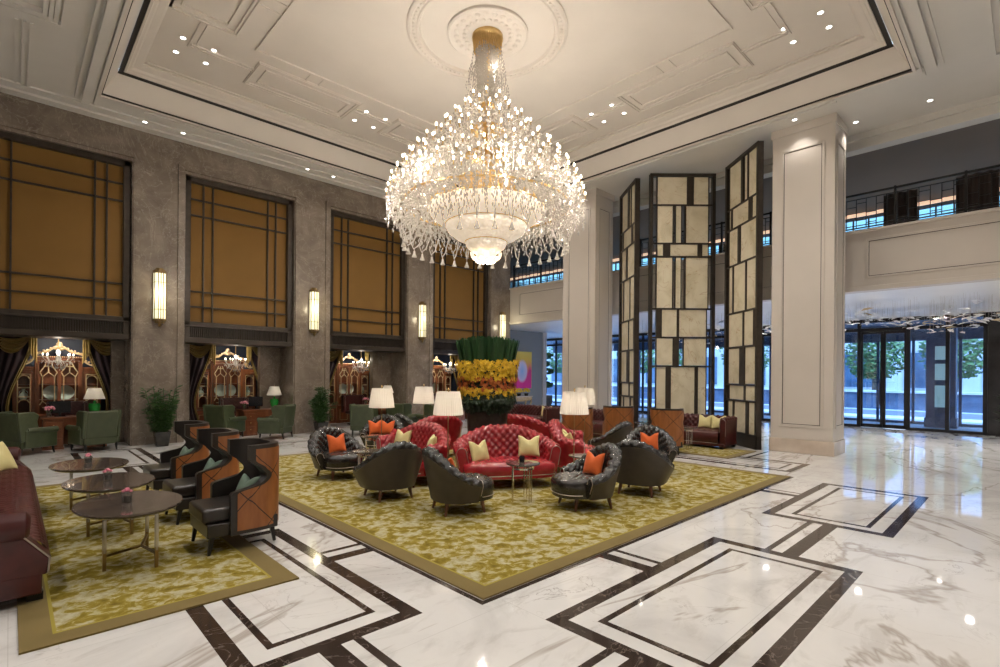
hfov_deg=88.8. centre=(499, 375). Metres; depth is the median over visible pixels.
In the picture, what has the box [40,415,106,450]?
writing desk
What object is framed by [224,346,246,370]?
chandelier
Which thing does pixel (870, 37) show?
trim
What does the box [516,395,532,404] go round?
console table
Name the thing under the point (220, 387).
plate
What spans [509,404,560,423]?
sofa
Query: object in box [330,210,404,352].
window
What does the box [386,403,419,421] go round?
chair
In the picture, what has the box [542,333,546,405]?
trim
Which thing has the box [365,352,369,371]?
curtain
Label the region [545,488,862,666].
trim
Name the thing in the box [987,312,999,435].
wall
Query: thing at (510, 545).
rug
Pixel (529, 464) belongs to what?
side table
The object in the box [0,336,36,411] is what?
curtain
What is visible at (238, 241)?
window
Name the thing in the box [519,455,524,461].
candle jar
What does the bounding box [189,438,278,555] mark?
chair
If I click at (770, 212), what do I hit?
balcony railing
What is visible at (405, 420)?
tub chair
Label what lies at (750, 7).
trim
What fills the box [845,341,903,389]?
street tree
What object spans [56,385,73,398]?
plate
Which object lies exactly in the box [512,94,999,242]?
trim
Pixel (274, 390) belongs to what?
table lamp
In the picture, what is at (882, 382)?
door
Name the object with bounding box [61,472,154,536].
oval coffee table
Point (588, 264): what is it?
column
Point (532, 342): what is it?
wall
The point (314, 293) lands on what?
wall sconce
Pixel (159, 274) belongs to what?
wall sconce
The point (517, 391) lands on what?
potted mum
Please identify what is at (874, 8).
trim
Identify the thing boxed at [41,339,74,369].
chandelier
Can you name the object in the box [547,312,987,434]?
window
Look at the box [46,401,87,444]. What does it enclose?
desk chair
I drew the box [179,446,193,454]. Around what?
throw pillow
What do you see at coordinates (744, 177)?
folding screen
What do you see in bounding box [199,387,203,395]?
porcelain vase
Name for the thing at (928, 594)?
floor
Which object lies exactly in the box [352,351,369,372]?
chandelier
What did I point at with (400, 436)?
throw pillow
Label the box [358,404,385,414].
writing desk
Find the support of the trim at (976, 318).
attached to the wall
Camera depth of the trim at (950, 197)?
17.36 m
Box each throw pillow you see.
[0,441,17,470]
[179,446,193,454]
[203,458,221,469]
[235,473,260,490]
[327,433,345,452]
[368,420,380,433]
[380,421,394,433]
[394,429,411,442]
[427,434,436,444]
[444,457,454,466]
[468,440,488,460]
[518,435,539,456]
[563,432,572,438]
[583,451,604,474]
[640,432,657,449]
[698,414,712,427]
[711,415,725,428]
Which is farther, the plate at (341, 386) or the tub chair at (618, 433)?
the plate at (341, 386)
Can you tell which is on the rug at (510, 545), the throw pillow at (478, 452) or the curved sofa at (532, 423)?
the curved sofa at (532, 423)
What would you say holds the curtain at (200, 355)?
hanging from the wall at (42, 343)
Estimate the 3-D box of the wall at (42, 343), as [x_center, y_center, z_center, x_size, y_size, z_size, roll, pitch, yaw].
[-8.872,0.255,16.018,18.850,2.950,2.400,0,0,-44]
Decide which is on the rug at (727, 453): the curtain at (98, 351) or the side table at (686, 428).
the side table at (686, 428)
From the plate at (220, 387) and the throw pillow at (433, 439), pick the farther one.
the plate at (220, 387)
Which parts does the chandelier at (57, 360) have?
stem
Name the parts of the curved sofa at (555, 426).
seat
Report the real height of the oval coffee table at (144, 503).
0.568 m
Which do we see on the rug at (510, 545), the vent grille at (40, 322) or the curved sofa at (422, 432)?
the curved sofa at (422, 432)
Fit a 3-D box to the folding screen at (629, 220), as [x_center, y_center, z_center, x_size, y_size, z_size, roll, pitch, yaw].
[3.998,-1.999,15.901,0.140,7.672,1.615,0,0,-3]
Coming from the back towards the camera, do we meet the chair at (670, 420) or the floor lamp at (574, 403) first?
the chair at (670, 420)
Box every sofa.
[0,447,50,601]
[376,421,450,487]
[390,415,462,449]
[453,424,560,479]
[507,414,549,438]
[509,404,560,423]
[548,419,594,467]
[592,408,603,435]
[683,413,736,448]
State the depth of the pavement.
22.48 m
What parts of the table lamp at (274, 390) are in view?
lamp shade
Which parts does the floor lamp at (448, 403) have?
lamp shade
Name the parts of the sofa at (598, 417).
seat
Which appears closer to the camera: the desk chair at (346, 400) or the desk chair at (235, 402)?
the desk chair at (235, 402)
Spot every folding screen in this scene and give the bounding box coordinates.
[618,178,639,428]
[647,173,715,424]
[723,141,763,449]
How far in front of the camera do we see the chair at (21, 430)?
10.89 m
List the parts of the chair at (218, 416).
backrest, arm panel, arm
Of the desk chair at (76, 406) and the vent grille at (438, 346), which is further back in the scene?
the vent grille at (438, 346)
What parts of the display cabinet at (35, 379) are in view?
door, door, door, door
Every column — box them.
[561,188,613,422]
[769,112,847,456]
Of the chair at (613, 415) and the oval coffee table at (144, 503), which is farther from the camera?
the chair at (613, 415)
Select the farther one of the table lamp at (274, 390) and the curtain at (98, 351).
the table lamp at (274, 390)
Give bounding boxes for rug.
[17,483,298,654]
[239,447,789,599]
[593,436,755,458]
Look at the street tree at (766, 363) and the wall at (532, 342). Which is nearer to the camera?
the wall at (532, 342)
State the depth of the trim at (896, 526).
6.91 m
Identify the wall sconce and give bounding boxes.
[152,268,166,326]
[309,288,319,335]
[418,302,426,342]
[499,312,505,338]
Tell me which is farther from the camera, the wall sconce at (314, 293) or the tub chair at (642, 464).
the wall sconce at (314, 293)
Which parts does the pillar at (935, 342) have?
lit panel, lit panel, lit panel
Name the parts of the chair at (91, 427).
arm, arm panel, seat rail, backrest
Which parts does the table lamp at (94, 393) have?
lamp shade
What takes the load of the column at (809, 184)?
on the floor
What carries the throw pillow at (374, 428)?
on the tub chair at (387, 418)
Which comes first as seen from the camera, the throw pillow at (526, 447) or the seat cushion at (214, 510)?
the seat cushion at (214, 510)
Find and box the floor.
[0,412,999,666]
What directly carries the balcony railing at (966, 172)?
on the wall at (975, 244)
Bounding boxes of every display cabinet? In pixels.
[12,342,100,426]
[196,348,255,420]
[329,353,368,422]
[433,356,450,392]
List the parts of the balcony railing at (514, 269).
post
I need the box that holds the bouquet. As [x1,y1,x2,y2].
[44,406,54,415]
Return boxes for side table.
[352,449,378,485]
[361,434,383,457]
[506,460,539,502]
[569,453,585,460]
[634,421,650,424]
[680,426,696,449]
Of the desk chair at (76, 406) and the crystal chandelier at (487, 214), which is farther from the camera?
the desk chair at (76, 406)
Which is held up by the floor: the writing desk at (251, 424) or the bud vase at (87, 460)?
the writing desk at (251, 424)
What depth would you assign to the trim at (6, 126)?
13.22 m
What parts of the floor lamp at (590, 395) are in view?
lamp shade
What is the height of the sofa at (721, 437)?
0.791 m
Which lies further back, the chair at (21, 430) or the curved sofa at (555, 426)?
the chair at (21, 430)
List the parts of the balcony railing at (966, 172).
post, post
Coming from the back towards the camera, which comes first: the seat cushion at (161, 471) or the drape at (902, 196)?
the drape at (902, 196)
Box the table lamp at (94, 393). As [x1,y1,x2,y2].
[83,387,105,410]
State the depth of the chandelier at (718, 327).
14.64 m
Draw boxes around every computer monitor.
[49,401,70,416]
[249,397,262,408]
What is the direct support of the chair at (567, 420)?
on the rug at (510, 545)
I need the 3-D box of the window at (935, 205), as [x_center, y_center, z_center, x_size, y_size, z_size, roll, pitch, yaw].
[9.115,-4.524,21.162,0.100,2.150,26.020,0,0,-44]
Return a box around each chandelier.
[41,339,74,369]
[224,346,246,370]
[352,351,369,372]
[384,26,586,268]
[443,355,455,373]
[639,292,999,343]
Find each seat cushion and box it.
[143,462,169,479]
[162,477,194,496]
[189,495,228,523]
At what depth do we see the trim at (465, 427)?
13.35 m
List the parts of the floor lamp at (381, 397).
lamp shade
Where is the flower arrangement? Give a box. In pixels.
[454,336,519,430]
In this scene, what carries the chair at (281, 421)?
on the floor
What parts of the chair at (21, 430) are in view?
backrest, seat rail, arm panel, arm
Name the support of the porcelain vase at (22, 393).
in the display cabinet at (35, 379)
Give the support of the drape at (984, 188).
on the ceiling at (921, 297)
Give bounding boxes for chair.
[0,411,58,454]
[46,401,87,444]
[65,409,121,452]
[143,420,209,489]
[162,428,239,524]
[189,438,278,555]
[203,404,246,436]
[219,397,248,416]
[257,404,295,438]
[307,425,365,480]
[341,395,363,424]
[349,404,377,435]
[352,441,422,502]
[359,414,403,448]
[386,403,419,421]
[394,413,413,426]
[416,404,436,419]
[422,446,493,516]
[550,442,621,511]
[561,407,592,443]
[587,421,632,446]
[602,405,633,434]
[615,439,674,497]
[624,424,677,462]
[650,408,683,454]
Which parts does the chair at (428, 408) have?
arm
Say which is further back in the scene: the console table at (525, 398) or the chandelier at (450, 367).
the console table at (525, 398)
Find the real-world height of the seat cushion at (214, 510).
0.145 m
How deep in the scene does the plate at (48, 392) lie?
13.46 m
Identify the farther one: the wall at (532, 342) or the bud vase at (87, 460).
the wall at (532, 342)
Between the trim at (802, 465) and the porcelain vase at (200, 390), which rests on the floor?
the trim at (802, 465)
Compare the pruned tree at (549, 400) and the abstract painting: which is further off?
the pruned tree at (549, 400)
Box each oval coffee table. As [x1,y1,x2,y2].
[48,457,128,509]
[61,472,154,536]
[71,490,182,571]
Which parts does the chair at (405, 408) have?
backrest, arm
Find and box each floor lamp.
[369,385,393,434]
[413,384,434,417]
[433,388,462,458]
[560,388,588,461]
[576,386,595,441]
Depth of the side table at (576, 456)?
7.96 m
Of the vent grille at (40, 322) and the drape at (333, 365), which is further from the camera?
the drape at (333, 365)
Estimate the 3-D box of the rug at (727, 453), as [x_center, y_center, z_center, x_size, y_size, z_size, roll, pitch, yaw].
[2.996,1.816,14.538,1.630,0.013,7.580,0,0,-44]
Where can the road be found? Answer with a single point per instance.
(852, 411)
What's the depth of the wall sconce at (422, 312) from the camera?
18.28 m
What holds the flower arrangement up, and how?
on the rug at (510, 545)
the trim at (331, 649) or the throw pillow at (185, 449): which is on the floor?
the trim at (331, 649)
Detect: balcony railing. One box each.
[513,256,562,287]
[640,211,771,266]
[846,164,999,230]
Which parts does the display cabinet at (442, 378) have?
door, door, door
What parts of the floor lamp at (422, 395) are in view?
lamp shade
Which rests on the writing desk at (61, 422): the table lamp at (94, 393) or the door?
the table lamp at (94, 393)
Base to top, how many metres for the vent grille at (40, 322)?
0.350 m
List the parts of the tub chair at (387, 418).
arm, seat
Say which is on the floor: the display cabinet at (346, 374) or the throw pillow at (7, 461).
the display cabinet at (346, 374)
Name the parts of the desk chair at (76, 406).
tufted backrest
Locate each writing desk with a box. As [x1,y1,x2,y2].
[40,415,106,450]
[235,408,271,435]
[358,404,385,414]
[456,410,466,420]
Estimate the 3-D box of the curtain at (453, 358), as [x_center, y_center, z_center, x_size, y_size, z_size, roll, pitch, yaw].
[-1.803,0.366,22.205,0.960,2.600,0.205,0,0,-44]
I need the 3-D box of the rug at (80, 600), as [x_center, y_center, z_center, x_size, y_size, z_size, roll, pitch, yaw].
[-4.589,1.756,6.136,1.790,0.013,6.310,0,0,-44]
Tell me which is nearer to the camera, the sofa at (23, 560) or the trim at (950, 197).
the sofa at (23, 560)
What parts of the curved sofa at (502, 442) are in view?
arm, seat, nail trim, arm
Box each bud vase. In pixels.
[85,453,91,462]
[102,468,112,479]
[121,487,132,501]
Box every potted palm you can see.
[137,385,181,446]
[308,386,338,429]
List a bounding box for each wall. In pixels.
[0,92,510,445]
[9,338,457,410]
[509,207,999,324]
[510,118,999,280]
[510,330,542,405]
[546,383,982,412]
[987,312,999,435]
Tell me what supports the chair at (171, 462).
on the rug at (80, 600)
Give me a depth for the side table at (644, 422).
13.89 m
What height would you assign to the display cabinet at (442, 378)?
2.590 m
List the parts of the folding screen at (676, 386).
onyx panel, onyx panel, onyx panel, onyx panel, onyx panel, onyx panel, onyx panel, onyx panel, onyx panel, onyx panel, onyx panel, onyx panel, onyx panel, onyx panel, onyx panel, onyx panel, onyx panel, onyx panel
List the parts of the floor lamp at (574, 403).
lamp shade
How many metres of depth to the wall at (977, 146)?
14.19 m
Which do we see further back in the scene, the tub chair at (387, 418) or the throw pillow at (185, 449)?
the tub chair at (387, 418)
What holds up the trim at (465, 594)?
on the floor
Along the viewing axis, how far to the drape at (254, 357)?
16.48 m
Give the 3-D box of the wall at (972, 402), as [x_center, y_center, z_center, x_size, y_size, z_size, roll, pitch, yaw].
[14.020,1.380,39.086,0.480,1.100,83.000,0,0,-44]
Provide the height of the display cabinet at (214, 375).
2.590 m
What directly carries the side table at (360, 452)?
on the rug at (510, 545)
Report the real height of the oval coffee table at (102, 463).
0.568 m
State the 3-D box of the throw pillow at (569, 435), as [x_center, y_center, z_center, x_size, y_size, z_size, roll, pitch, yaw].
[1.224,1.181,9.220,0.169,0.338,0.360,0,0,-26]
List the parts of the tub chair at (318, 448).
arm, leg, seat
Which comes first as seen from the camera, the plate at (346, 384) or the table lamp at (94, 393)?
the table lamp at (94, 393)
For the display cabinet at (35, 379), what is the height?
2.590 m
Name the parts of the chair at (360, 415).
seat rail, backrest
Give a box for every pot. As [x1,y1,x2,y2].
[153,430,170,446]
[313,421,328,429]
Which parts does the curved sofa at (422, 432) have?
arm, seat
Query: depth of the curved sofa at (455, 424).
10.91 m
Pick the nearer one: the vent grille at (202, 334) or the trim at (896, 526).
the trim at (896, 526)
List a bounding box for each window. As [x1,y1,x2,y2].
[0,131,130,340]
[184,175,292,347]
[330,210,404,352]
[433,236,487,354]
[510,200,999,287]
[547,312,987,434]
[553,321,982,427]
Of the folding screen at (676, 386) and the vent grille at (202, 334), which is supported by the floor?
the folding screen at (676, 386)
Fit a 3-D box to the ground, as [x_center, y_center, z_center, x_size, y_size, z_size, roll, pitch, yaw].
[26.453,2.138,56.557,43.500,0.240,95.000,0,0,-44]
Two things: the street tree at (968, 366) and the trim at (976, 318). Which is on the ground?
the street tree at (968, 366)
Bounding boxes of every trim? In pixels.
[0,0,999,207]
[0,119,493,445]
[70,448,159,471]
[98,0,915,195]
[101,0,911,195]
[118,0,893,187]
[124,0,886,185]
[137,427,466,455]
[168,0,791,159]
[186,529,421,666]
[279,476,793,604]
[406,0,567,80]
[510,195,955,279]
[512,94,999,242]
[520,221,999,314]
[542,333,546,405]
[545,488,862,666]
[547,317,982,343]
[676,451,810,471]
[763,483,928,537]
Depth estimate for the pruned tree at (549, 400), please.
28.16 m
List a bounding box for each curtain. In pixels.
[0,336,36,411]
[82,340,109,410]
[189,344,215,419]
[246,347,257,377]
[329,350,342,420]
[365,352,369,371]
[450,355,457,384]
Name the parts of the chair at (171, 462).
seat rail, frame, quilted panel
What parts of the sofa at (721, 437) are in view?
seat, rail, arm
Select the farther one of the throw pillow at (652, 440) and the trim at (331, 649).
the throw pillow at (652, 440)
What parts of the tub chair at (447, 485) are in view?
leg, seat, leg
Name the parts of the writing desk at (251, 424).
drawer, drawer, drawer, modesty panel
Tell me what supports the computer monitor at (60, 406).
on the writing desk at (61, 422)
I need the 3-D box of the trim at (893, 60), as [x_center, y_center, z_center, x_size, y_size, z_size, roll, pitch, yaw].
[-0.299,-6.277,10.556,11.430,0.550,12.500,0,0,-44]
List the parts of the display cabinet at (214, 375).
door, door, door, door, door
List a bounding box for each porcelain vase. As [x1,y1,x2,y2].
[19,389,27,399]
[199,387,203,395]
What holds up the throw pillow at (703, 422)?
on the sofa at (721, 437)
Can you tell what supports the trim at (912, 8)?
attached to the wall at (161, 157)
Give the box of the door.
[860,330,905,428]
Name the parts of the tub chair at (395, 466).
leg, leg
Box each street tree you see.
[547,346,561,372]
[616,350,654,373]
[665,349,692,365]
[719,346,768,369]
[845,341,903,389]
[917,339,982,391]
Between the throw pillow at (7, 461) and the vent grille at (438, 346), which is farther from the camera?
the vent grille at (438, 346)
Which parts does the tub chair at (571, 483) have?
seat, leg, arm, leg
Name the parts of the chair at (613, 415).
frame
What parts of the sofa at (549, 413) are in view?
seat, arm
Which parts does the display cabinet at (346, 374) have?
door, door, door, door, door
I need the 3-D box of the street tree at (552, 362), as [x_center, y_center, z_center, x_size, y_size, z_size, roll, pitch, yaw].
[6.784,-1.067,53.607,4.173,5.890,4.290,0,0,-44]
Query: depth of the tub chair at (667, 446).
9.70 m
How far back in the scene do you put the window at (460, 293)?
19.87 m
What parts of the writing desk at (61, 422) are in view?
drawer, modesty panel, drawer, drawer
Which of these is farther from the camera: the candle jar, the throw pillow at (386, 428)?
the throw pillow at (386, 428)
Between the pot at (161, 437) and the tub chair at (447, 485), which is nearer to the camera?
the tub chair at (447, 485)
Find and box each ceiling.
[0,0,999,221]
[119,0,891,172]
[510,280,999,338]
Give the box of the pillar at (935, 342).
[924,321,958,428]
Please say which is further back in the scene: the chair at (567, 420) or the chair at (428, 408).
the chair at (428, 408)
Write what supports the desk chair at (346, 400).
on the floor
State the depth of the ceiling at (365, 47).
10.74 m
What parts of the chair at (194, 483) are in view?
leg, seat rail, frame, quilted panel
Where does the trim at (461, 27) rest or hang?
attached to the ceiling at (365, 47)
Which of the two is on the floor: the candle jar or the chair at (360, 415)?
the chair at (360, 415)
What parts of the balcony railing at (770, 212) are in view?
post, post, post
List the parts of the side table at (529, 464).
leg, leg, leg, leg, leg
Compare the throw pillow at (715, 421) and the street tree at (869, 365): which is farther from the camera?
the street tree at (869, 365)
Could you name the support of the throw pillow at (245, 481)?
on the chair at (227, 511)
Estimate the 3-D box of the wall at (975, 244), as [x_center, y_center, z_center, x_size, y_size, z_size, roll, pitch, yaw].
[6.979,-2.846,14.909,0.420,1.518,19.908,0,0,-44]
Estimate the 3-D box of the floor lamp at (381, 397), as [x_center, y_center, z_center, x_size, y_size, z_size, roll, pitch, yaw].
[-2.224,0.974,9.600,0.472,1.590,0.472,0,0,-44]
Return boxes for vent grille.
[0,315,122,333]
[190,327,286,341]
[333,336,400,347]
[434,342,457,350]
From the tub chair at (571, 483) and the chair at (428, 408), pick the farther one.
the chair at (428, 408)
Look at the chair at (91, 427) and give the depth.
11.58 m
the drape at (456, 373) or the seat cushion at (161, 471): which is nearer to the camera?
the seat cushion at (161, 471)
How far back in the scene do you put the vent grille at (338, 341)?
17.05 m
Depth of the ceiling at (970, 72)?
10.50 m
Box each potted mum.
[516,388,522,395]
[523,388,529,395]
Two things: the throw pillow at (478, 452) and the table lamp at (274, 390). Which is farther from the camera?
the table lamp at (274, 390)
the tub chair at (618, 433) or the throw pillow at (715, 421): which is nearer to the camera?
the tub chair at (618, 433)
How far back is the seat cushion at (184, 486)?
6.13 m
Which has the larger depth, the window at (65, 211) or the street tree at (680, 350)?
the street tree at (680, 350)
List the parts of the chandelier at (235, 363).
stem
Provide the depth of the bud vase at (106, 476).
5.73 m
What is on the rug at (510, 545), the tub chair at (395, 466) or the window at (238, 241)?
the tub chair at (395, 466)
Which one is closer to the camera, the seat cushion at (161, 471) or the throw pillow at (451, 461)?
the throw pillow at (451, 461)
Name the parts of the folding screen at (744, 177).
onyx panel, onyx panel, onyx panel, onyx panel, onyx panel, onyx panel, onyx panel, onyx panel, onyx panel, onyx panel, onyx panel, onyx panel, onyx panel, onyx panel, onyx panel, onyx panel, onyx panel, onyx panel, onyx panel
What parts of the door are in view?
handle, handle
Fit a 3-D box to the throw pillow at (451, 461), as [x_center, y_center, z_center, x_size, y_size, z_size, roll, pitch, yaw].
[-0.678,1.207,6.670,0.150,0.316,0.334,0,0,-36]
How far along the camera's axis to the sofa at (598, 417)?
15.02 m
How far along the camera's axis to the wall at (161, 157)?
13.86 m
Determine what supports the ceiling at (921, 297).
attached to the wall at (975, 244)
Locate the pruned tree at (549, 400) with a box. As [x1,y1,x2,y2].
[546,353,553,405]
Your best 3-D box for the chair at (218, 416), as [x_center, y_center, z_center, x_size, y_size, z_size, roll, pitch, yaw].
[-7.689,1.276,14.263,0.866,0.933,0.797,0,0,18]
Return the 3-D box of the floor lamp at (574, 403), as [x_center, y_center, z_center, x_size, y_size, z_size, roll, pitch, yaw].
[1.210,1.000,8.350,0.472,1.590,0.472,0,0,-44]
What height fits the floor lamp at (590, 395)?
1.590 m
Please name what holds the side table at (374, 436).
on the rug at (510, 545)
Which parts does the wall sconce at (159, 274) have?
glass panel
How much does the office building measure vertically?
15.000 m
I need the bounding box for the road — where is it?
[552,396,982,419]
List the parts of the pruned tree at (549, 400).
pot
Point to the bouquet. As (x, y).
(47, 408)
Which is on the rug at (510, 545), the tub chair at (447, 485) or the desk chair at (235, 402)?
the tub chair at (447, 485)
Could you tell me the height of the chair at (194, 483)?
1.052 m
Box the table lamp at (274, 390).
[267,385,281,406]
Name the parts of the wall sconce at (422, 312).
glass panel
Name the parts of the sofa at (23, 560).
rail, arm panel, arm panel, seat, nail trim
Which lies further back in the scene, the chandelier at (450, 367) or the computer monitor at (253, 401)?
the chandelier at (450, 367)
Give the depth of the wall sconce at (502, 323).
21.06 m
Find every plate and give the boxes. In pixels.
[43,385,61,399]
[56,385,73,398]
[214,384,225,395]
[223,384,235,395]
[339,384,346,393]
[344,384,353,392]
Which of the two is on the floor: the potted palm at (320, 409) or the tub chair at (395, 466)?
the potted palm at (320, 409)
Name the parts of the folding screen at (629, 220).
onyx panel, onyx panel, onyx panel, onyx panel, onyx panel, onyx panel, onyx panel, onyx panel, onyx panel, onyx panel, onyx panel, onyx panel, onyx panel, onyx panel, onyx panel, onyx panel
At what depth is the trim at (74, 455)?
10.82 m
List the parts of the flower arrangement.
planter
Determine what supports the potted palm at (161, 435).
on the floor
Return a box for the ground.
[552,395,982,414]
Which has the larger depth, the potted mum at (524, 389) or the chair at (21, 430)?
the potted mum at (524, 389)
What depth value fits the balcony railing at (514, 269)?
20.53 m
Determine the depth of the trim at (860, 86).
12.14 m
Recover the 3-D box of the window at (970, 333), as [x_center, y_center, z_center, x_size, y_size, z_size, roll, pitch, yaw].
[12.191,-0.079,24.852,0.100,3.950,25.000,0,0,-44]
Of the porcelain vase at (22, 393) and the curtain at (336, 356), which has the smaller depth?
the porcelain vase at (22, 393)
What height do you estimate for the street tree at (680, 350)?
5.542 m
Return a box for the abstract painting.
[515,351,531,388]
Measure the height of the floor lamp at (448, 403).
1.590 m
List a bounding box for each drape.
[252,347,257,374]
[329,350,337,420]
[453,355,457,378]
[883,189,917,225]
[956,169,999,213]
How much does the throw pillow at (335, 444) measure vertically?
0.316 m
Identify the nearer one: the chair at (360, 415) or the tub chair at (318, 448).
the tub chair at (318, 448)
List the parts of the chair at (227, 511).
leg, leg, seat rail, frame, quilted panel, leg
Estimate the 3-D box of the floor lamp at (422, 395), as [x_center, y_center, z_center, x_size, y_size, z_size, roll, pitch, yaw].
[-1.659,0.978,11.100,0.472,1.590,0.472,0,0,-44]
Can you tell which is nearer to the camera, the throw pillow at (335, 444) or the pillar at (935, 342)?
the throw pillow at (335, 444)
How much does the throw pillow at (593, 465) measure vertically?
0.316 m
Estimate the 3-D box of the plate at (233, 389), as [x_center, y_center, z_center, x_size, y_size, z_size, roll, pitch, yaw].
[-8.706,0.477,16.456,0.380,0.376,0.073,0,0,-45]
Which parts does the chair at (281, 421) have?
arm, arm panel, seat rail, backrest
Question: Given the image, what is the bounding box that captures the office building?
[547,339,982,392]
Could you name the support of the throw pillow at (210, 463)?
on the chair at (194, 483)
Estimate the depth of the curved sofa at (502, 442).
8.41 m
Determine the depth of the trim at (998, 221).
11.87 m
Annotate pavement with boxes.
[551,399,982,431]
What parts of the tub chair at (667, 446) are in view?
seat, arm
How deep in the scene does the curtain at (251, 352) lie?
16.38 m
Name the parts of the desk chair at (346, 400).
arm, tufted backrest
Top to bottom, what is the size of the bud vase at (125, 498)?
0.138 m
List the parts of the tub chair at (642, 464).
leg, leg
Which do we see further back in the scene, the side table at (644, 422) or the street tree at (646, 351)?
the street tree at (646, 351)
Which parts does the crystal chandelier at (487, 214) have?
arm, scroll arm, arm, arm, scroll arm, scroll arm, arm, scroll arm, arm, arm, scroll arm, arm, arm, scroll arm, scroll arm, arm, arm, arm, scroll arm, arm, arm, scroll arm, arm, arm, arm, arm, arm, lamp shade, lamp shade, gilt dish, lamp shade, gilt dish, gilt dish, stem, gilt dish, scroll arm, arm, scroll arm, arm, arm, scroll arm, arm, arm, scroll arm, scroll arm, arm, scroll arm, scroll arm, arm, scroll arm, scroll arm, arm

